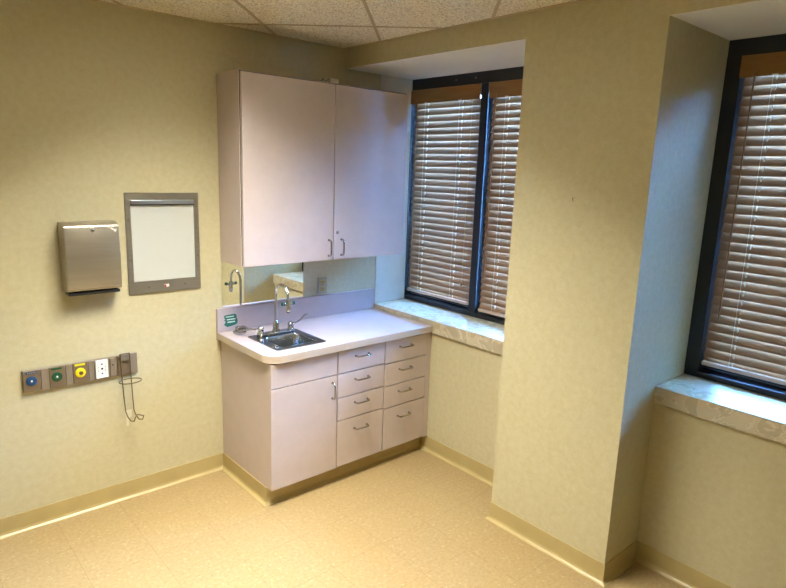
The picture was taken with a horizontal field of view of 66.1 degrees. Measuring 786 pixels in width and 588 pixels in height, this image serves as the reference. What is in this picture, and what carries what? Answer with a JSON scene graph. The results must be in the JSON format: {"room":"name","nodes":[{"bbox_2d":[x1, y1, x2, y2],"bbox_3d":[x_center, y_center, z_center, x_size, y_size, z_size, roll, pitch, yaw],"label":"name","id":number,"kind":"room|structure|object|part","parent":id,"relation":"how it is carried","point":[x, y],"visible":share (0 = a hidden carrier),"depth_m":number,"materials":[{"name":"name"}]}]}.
{"room":"medical exam room","nodes":[
{"label":"medical exam room","id":0,"kind":"room"},
{"bbox_2d":[0,0,403,518],"bbox_3d":[-1.536,-0.274,3.119,4.870,2.900,0.120,-8,15,-41],"label":"wall","id":1,"kind":"structure","parent":0,"point":[100,102],"depth_m":3.11,"materials":[{"name":"paint"}]},
{"bbox_2d":[21,352,137,392],"bbox_3d":[-1.598,0.403,3.120,0.544,0.112,0.031,-8,15,-41],"label":"rail","id":2,"kind":"object","parent":1,"relation":"attached to","point":[38,379],"visible":1,"depth_m":3.09,"materials":[{"name":"brown metal"}]},
{"bbox_2d":[22,369,40,392],"bbox_3d":[-1.774,0.429,2.968,0.072,0.108,0.006,-8,15,-41],"label":"outlet","id":3,"kind":"object","parent":2,"relation":"attached to","point":[31,379],"depth_m":2.96,"materials":[{"name":"blue plastic"}]},
{"bbox_3d":[-1.731,0.422,3.005,0.034,0.108,0.005,-8,15,-41],"label":"blank plate","id":4,"kind":"part","parent":2,"relation":"part of","materials":[{"name":"brown metal"}]},
{"bbox_2d":[49,365,65,387],"bbox_3d":[-1.690,0.417,3.041,0.070,0.108,0.006,-8,15,-41],"label":"outlet","id":5,"kind":"object","parent":2,"relation":"attached to","point":[57,373],"depth_m":3.04,"materials":[{"name":"green plastic"}]},
{"bbox_3d":[-1.649,0.411,3.076,0.031,0.108,0.005,-8,15,-41],"label":"blank plate","id":6,"kind":"part","parent":2,"relation":"part of","materials":[{"name":"brown metal"}]},
{"bbox_2d":[72,361,88,383],"bbox_3d":[-1.604,0.406,3.106,0.070,0.108,0.017,-8,15,-41],"label":"outlet","id":7,"kind":"object","parent":2,"relation":"attached to","point":[80,370],"depth_m":3.10,"materials":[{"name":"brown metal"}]},
{"bbox_3d":[-1.569,0.399,3.145,0.027,0.108,0.005,-8,15,-41],"label":"blank plate","id":8,"kind":"part","parent":2,"relation":"part of","materials":[{"name":"brown metal"}]},
{"bbox_2d":[95,359,108,378],"bbox_3d":[-1.530,0.393,3.176,0.060,0.098,0.009,-8,15,-41],"label":"power socket","id":9,"kind":"object","parent":2,"relation":"attached to","point":[101,365],"depth_m":3.17,"materials":[{"name":"plastic"}]},
{"bbox_3d":[-1.489,0.387,3.212,0.027,0.098,0.007,-8,15,-41],"label":"slide plate","id":10,"kind":"part","parent":2,"relation":"part of","materials":[{"name":"brown metal"}]},
{"bbox_3d":[-1.448,0.381,3.249,0.065,0.106,0.006,-8,15,-41],"label":"slide plate","id":11,"kind":"part","parent":2,"relation":"part of","materials":[{"name":"brown metal"}]},
{"bbox_2d":[119,352,143,421],"bbox_3d":[-1.407,0.503,3.237,0.118,0.371,0.107,-8,15,-41],"label":"holder","id":12,"kind":"object","parent":2,"relation":"hanging from","point":[125,356],"visible":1,"depth_m":3.24,"materials":[{"name":"metal"}]},
{"bbox_2d":[57,220,121,296],"bbox_3d":[-1.505,-0.181,3.013,0.257,0.359,0.108,-8,15,-41],"label":"dispenser","id":13,"kind":"object","parent":1,"relation":"attached to","point":[90,258],"visible":1,"depth_m":2.97,"materials":[{"name":"metal"}]},
{"bbox_2d":[0,453,222,539],"bbox_3d":[-2.166,1.199,2.808,2.960,0.100,0.022,-8,15,-41],"label":"baseboard","id":14,"kind":"structure","parent":1,"relation":"attached to","point":[16,524],"depth_m":3.32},
{"bbox_2d":[125,409,131,425],"bbox_3d":[-1.459,0.684,3.333,0.038,0.095,0.001,-8,15,-41],"label":"tape strip","id":15,"kind":"object","parent":1,"relation":"attached to","point":[129,412],"visible":0.94,"depth_m":3.33,"materials":[{"name":"beige"}]},
{"bbox_2d":[124,193,200,294],"bbox_3d":[-1.243,-0.279,3.288,0.395,0.538,0.016,-8,15,-41],"label":"box","id":16,"kind":"object","parent":1,"relation":"attached to","point":[163,243],"visible":1,"depth_m":3.28,"materials":[{"name":"metal"}]},
{"bbox_3d":[-1.246,-0.293,3.289,0.340,0.433,0.004,-8,15,-41],"label":"panel","id":17,"kind":"part","parent":16,"relation":"part of","materials":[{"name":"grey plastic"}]},
{"bbox_2d":[221,261,302,306],"bbox_3d":[-0.796,-0.087,3.742,0.566,0.278,0.004,-8,15,-41],"label":"mirror","id":18,"kind":"object","parent":1,"relation":"attached to","point":[257,284],"visible":0.76,"depth_m":3.72,"materials":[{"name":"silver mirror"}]},
{"bbox_2d":[216,288,374,332],"bbox_3d":[-0.591,0.094,3.958,1.198,0.143,0.020,-8,15,-41],"label":"backsplash","id":19,"kind":"structure","parent":1,"relation":"attached to","point":[258,314],"depth_m":3.92,"materials":[{"name":"laminate"}]},
{"bbox_2d":[216,69,408,266],"bbox_3d":[-0.441,-0.739,3.697,1.187,1.039,0.310,-8,15,-41],"label":"upper cabinet","id":20,"kind":"object","parent":1,"relation":"attached to","point":[310,170],"visible":1,"depth_m":3.49,"materials":[{"name":"laminate"}]},
{"bbox_3d":[-0.584,-0.684,3.429,0.598,1.030,0.017,-8,15,-41],"label":"door","id":21,"kind":"part","parent":20,"relation":"part of","materials":[{"name":"laminate"}]},
{"bbox_2d":[321,78,338,83],"bbox_3d":[-0.374,-1.254,3.553,0.117,0.030,0.030,-8,15,-41],"label":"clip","id":22,"kind":"object","parent":20,"relation":"on","point":[331,80],"visible":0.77,"depth_m":3.55,"materials":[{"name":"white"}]},
{"bbox_3d":[-0.381,-0.278,3.672,0.014,0.110,0.035,-8,15,-41],"label":"handle","id":23,"kind":"part","parent":20,"relation":"part of","materials":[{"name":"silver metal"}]},
{"bbox_3d":[-0.310,-0.288,3.733,0.014,0.110,0.035,-8,15,-41],"label":"handle","id":24,"kind":"part","parent":20,"relation":"part of","materials":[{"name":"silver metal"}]},
{"bbox_3d":[-0.139,-0.748,3.813,0.574,1.030,0.017,-8,15,-41],"label":"door","id":25,"kind":"part","parent":20,"relation":"part of","materials":[{"name":"laminate"}]},
{"bbox_2d":[318,277,326,293],"bbox_3d":[-0.471,-0.057,4.038,0.074,0.114,0.010,-8,15,-41],"label":"wall outlet","id":26,"kind":"object","parent":1,"relation":"attached to","point":[322,281],"visible":1,"depth_m":4.03,"materials":[{"name":"beige plastic"}]},
{"bbox_2d":[374,75,412,302],"bbox_3d":[0.010,-0.721,4.316,0.308,1.570,0.003,-8,15,-41],"label":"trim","id":27,"kind":"structure","parent":1,"relation":"attached to","point":[390,269],"depth_m":4.39,"materials":[{"name":"paint"}]},
{"bbox_2d":[100,0,574,47],"bbox_3d":[-0.233,-0.951,0.872,3.917,0.020,4.750,-8,15,-41],"label":"ceiling","id":28,"kind":"structure","parent":0,"point":[394,13],"depth_m":2.97,"materials":[{"name":"tile"}]},
{"bbox_2d":[92,0,585,48],"bbox_3d":[-0.222,-0.942,0.884,3.858,0.004,4.661,-8,15,-41],"label":"grid","id":29,"kind":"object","parent":28,"relation":"attached to","point":[374,26],"depth_m":3.18,"materials":[{"name":"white metal"}]},
{"bbox_2d":[0,449,684,587],"bbox_3d":[-0.019,1.611,1.675,4.870,0.100,4.890,-8,15,-41],"label":"floor","id":30,"kind":"structure","parent":0,"point":[414,519],"depth_m":3.05,"materials":[{"name":"plastic"}]},
{"bbox_2d":[221,333,431,506],"bbox_3d":[-0.400,0.668,3.849,1.209,0.840,0.635,-8,15,-41],"label":"base cabinet","id":31,"kind":"object","parent":30,"relation":"on","point":[290,429],"visible":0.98,"depth_m":3.54,"materials":[{"name":"laminate"}]},
{"bbox_3d":[-0.501,0.775,3.411,0.433,0.584,0.020,-8,15,-41],"label":"door","id":32,"kind":"part","parent":31,"relation":"part of","materials":[{"name":"laminate"}]},
{"bbox_3d":[-0.488,0.418,3.337,0.433,0.134,0.020,-8,15,-41],"label":"panel","id":33,"kind":"part","parent":31,"relation":"part of","materials":[{"name":"laminate"}]},
{"bbox_2d":[216,288,431,363],"bbox_3d":[-0.395,0.167,3.743,1.198,0.184,0.620,-8,15,-41],"label":"countertop","id":34,"kind":"structure","parent":31,"relation":"on","point":[348,320],"depth_m":3.77,"materials":[{"name":"laminate"}]},
{"bbox_2d":[224,314,237,326],"bbox_3d":[-0.971,0.158,3.618,0.088,0.076,0.001,-8,15,-41],"label":"sticker","id":35,"kind":"object","parent":34,"relation":"attached to","point":[231,319],"visible":1,"depth_m":3.62,"materials":[{"name":"teal"}]},
{"bbox_2d":[233,325,255,334],"bbox_3d":[-0.888,0.211,3.591,0.130,0.043,0.080,-8,15,-41],"label":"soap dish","id":36,"kind":"object","parent":34,"relation":"on","point":[242,327],"visible":0.91,"depth_m":3.57,"materials":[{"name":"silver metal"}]},
{"bbox_3d":[-0.907,0.227,3.578,0.080,0.016,0.080,-8,15,-41],"label":"dish","id":37,"kind":"part","parent":36,"relation":"part of","materials":[{"name":"silver metal"}]},
{"bbox_2d":[238,283,307,336],"bbox_3d":[-0.664,0.089,3.536,0.447,0.314,0.211,-5,14,-31],"label":"faucet","id":38,"kind":"object","parent":34,"relation":"on","point":[290,328],"visible":1,"depth_m":3.55,"materials":[{"name":"silver metal"}]},
{"bbox_3d":[-0.829,0.204,3.532,0.151,0.036,0.038,2,12,2],"label":"handle","id":39,"kind":"part","parent":38,"relation":"part of","materials":[{"name":"silver metal"}]},
{"bbox_3d":[-0.697,0.219,3.601,0.246,0.030,0.052,-8,15,-41],"label":"deck plate","id":40,"kind":"part","parent":38,"relation":"part of","materials":[{"name":"silver metal"}]},
{"bbox_3d":[-0.653,0.085,3.527,0.048,0.302,0.168,-8,15,-41],"label":"spout","id":41,"kind":"part","parent":38,"relation":"part of","materials":[{"name":"silver metal"}]},
{"bbox_3d":[-0.578,0.160,3.695,0.150,0.061,0.040,-8,15,-41],"label":"handle","id":42,"kind":"part","parent":38,"relation":"part of","materials":[{"name":"silver metal"}]},
{"bbox_2d":[248,329,325,350],"bbox_3d":[-0.618,0.339,3.513,0.329,0.163,0.345,-8,15,-41],"label":"sink","id":43,"kind":"object","parent":34,"relation":"in","point":[297,338],"visible":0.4,"depth_m":3.55,"materials":[{"name":"metal"}]},
{"bbox_3d":[-0.599,0.342,3.504,0.242,0.163,0.222,-8,15,-41],"label":"bowl","id":44,"kind":"part","parent":43,"relation":"part of","materials":[{"name":"metal"}]},
{"bbox_3d":[-0.339,0.560,3.468,0.014,0.108,0.035,-8,15,-41],"label":"handle","id":45,"kind":"part","parent":31,"relation":"part of","materials":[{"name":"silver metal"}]},
{"bbox_3d":[-0.206,0.874,3.699,0.350,0.287,0.020,-8,15,-41],"label":"drawer","id":46,"kind":"part","parent":31,"relation":"part of","materials":[{"name":"laminate"}]},
{"bbox_3d":[-0.198,0.660,3.655,0.350,0.136,0.020,-8,15,-41],"label":"drawer","id":47,"kind":"part","parent":31,"relation":"part of","materials":[{"name":"laminate"}]},
{"bbox_3d":[-0.193,0.517,3.626,0.350,0.141,0.020,-8,15,-41],"label":"drawer","id":48,"kind":"part","parent":31,"relation":"part of","materials":[{"name":"laminate"}]},
{"bbox_3d":[-0.187,0.806,3.663,0.110,0.014,0.035,-8,15,-41],"label":"handle","id":49,"kind":"part","parent":31,"relation":"part of","materials":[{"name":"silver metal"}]},
{"bbox_3d":[-0.188,0.377,3.596,0.350,0.132,0.020,-8,15,-41],"label":"drawer","id":50,"kind":"part","parent":31,"relation":"part of","materials":[{"name":"laminate"}]},
{"bbox_3d":[-0.181,0.644,3.629,0.110,0.014,0.035,-8,15,-41],"label":"handle","id":51,"kind":"part","parent":31,"relation":"part of","materials":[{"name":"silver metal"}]},
{"bbox_3d":[-0.176,0.501,3.600,0.110,0.014,0.035,-8,15,-41],"label":"handle","id":52,"kind":"part","parent":31,"relation":"part of","materials":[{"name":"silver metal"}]},
{"bbox_3d":[-0.171,0.361,3.571,0.110,0.014,0.035,-8,15,-41],"label":"handle","id":53,"kind":"part","parent":31,"relation":"part of","materials":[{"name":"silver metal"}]},
{"bbox_3d":[0.063,0.840,3.933,0.350,0.277,0.020,-8,15,-41],"label":"drawer","id":54,"kind":"part","parent":31,"relation":"part of","materials":[{"name":"laminate"}]},
{"bbox_3d":[0.071,0.630,3.889,0.350,0.139,0.020,-8,15,-41],"label":"drawer","id":55,"kind":"part","parent":31,"relation":"part of","materials":[{"name":"laminate"}]},
{"bbox_3d":[0.076,0.486,3.860,0.350,0.140,0.020,-8,15,-41],"label":"drawer","id":56,"kind":"part","parent":31,"relation":"part of","materials":[{"name":"laminate"}]},
{"bbox_3d":[0.081,0.342,3.830,0.350,0.140,0.020,-8,15,-41],"label":"drawer","id":57,"kind":"part","parent":31,"relation":"part of","materials":[{"name":"laminate"}]},
{"bbox_2d":[345,0,785,587],"bbox_3d":[1.473,-0.063,2.615,0.763,2.900,4.650,-8,15,-41],"label":"wall","id":58,"kind":"structure","parent":0,"point":[621,99],"depth_m":2.75,"materials":[{"name":"paint"}]},
{"bbox_2d":[374,66,523,354],"bbox_3d":[0.522,-0.563,3.852,0.478,1.656,1.413,-8,15,-41],"label":"window","id":59,"kind":"structure","parent":58,"relation":"in","point":[462,323],"depth_m":3.94,"materials":[{"name":"black metal"}]},
{"bbox_3d":[0.495,0.205,4.011,0.478,0.086,1.413,-8,15,-41],"label":"sill","id":60,"kind":"part","parent":59,"relation":"part of","materials":[{"name":"stone"}]},
{"bbox_3d":[0.395,-0.673,4.230,0.066,1.456,0.632,-8,15,-41],"label":"sash","id":61,"kind":"part","parent":59,"relation":"part of","materials":[{"name":"black metal"}]},
{"bbox_2d":[407,83,481,304],"bbox_3d":[0.332,-0.677,4.179,0.084,1.433,0.640,-8,15,-41],"label":"blind","id":62,"kind":"object","parent":59,"relation":"attached to","point":[447,120],"visible":0.97,"depth_m":4.16,"materials":[{"name":"brown wood"}]},
{"bbox_3d":[0.214,-0.685,4.305,0.029,1.355,0.005,-2,12,-19],"label":"ladder cord","id":63,"kind":"part","parent":62,"relation":"part of","materials":[{"name":"white fabric"}]},
{"bbox_3d":[0.320,0.012,4.321,0.050,0.020,0.608,-8,15,-41],"label":"rail","id":64,"kind":"part","parent":62,"relation":"part of","materials":[{"name":"beige wood"}]},
{"bbox_3d":[0.425,-0.629,4.071,0.029,1.355,0.005,-2,12,-19],"label":"ladder cord","id":65,"kind":"part","parent":62,"relation":"part of","materials":[{"name":"white fabric"}]},
{"bbox_3d":[0.495,-0.678,3.964,0.030,1.210,0.004,-8,15,-41],"label":"lift cord","id":66,"kind":"part","parent":62,"relation":"part of","materials":[{"name":"white fabric"}]},
{"bbox_2d":[478,79,522,317],"bbox_3d":[0.814,-0.541,3.644,0.083,1.450,0.677,-8,15,-41],"label":"blind","id":67,"kind":"object","parent":59,"relation":"attached to","point":[507,95],"visible":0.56,"depth_m":3.79,"materials":[{"name":"brown wood"}]},
{"bbox_3d":[0.797,0.159,3.792,0.050,0.020,0.657,-8,15,-41],"label":"rail","id":68,"kind":"part","parent":67,"relation":"part of","materials":[{"name":"beige wood"}]},
{"bbox_3d":[0.674,-0.552,3.794,0.029,1.375,0.005,-2,12,-19],"label":"ladder cord","id":69,"kind":"part","parent":67,"relation":"part of","materials":[{"name":"white fabric"}]},
{"bbox_2d":[420,436,731,587],"bbox_3d":[1.419,1.379,2.546,0.325,0.100,4.115,-8,15,-41],"label":"baseboard","id":70,"kind":"structure","parent":58,"relation":"attached to","point":[686,576],"depth_m":2.98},
{"bbox_2d":[653,34,785,444],"bbox_3d":[1.913,-0.194,2.303,0.478,1.656,1.459,-8,15,-41],"label":"window","id":71,"kind":"structure","parent":58,"relation":"in","point":[751,405],"depth_m":2.77,"materials":[{"name":"black metal"}]},
{"bbox_3d":[1.886,0.575,2.462,0.478,0.086,1.459,-8,15,-41],"label":"sill","id":72,"kind":"part","parent":71,"relation":"part of","materials":[{"name":"stone"}]},
{"bbox_3d":[2.014,-0.250,2.380,0.130,1.570,1.459,-8,15,-41],"label":"frame","id":73,"kind":"part","parent":71,"relation":"part of","materials":[{"name":"black metal"}]},
{"bbox_2d":[702,51,785,385],"bbox_3d":[1.750,-0.300,2.600,0.083,1.433,0.642,-8,15,-41],"label":"blind","id":74,"kind":"object","parent":71,"relation":"attached to","point":[746,335],"visible":1,"depth_m":2.73,"materials":[{"name":"beige plastic"}]},
{"bbox_3d":[1.733,0.388,2.746,0.050,0.020,0.622,-8,15,-41],"label":"rail","id":75,"kind":"part","parent":74,"relation":"part of","materials":[{"name":"beige wood"}]},
{"bbox_3d":[1.625,-0.310,2.733,0.029,1.355,0.005,-2,12,-19],"label":"ladder cord","id":76,"kind":"part","parent":74,"relation":"part of","materials":[{"name":"white fabric"}]},
{"bbox_3d":[1.811,-0.297,2.653,0.066,1.456,0.642,-8,15,-41],"label":"sash","id":77,"kind":"part","parent":71,"relation":"part of","materials":[{"name":"black metal"}]}
]}

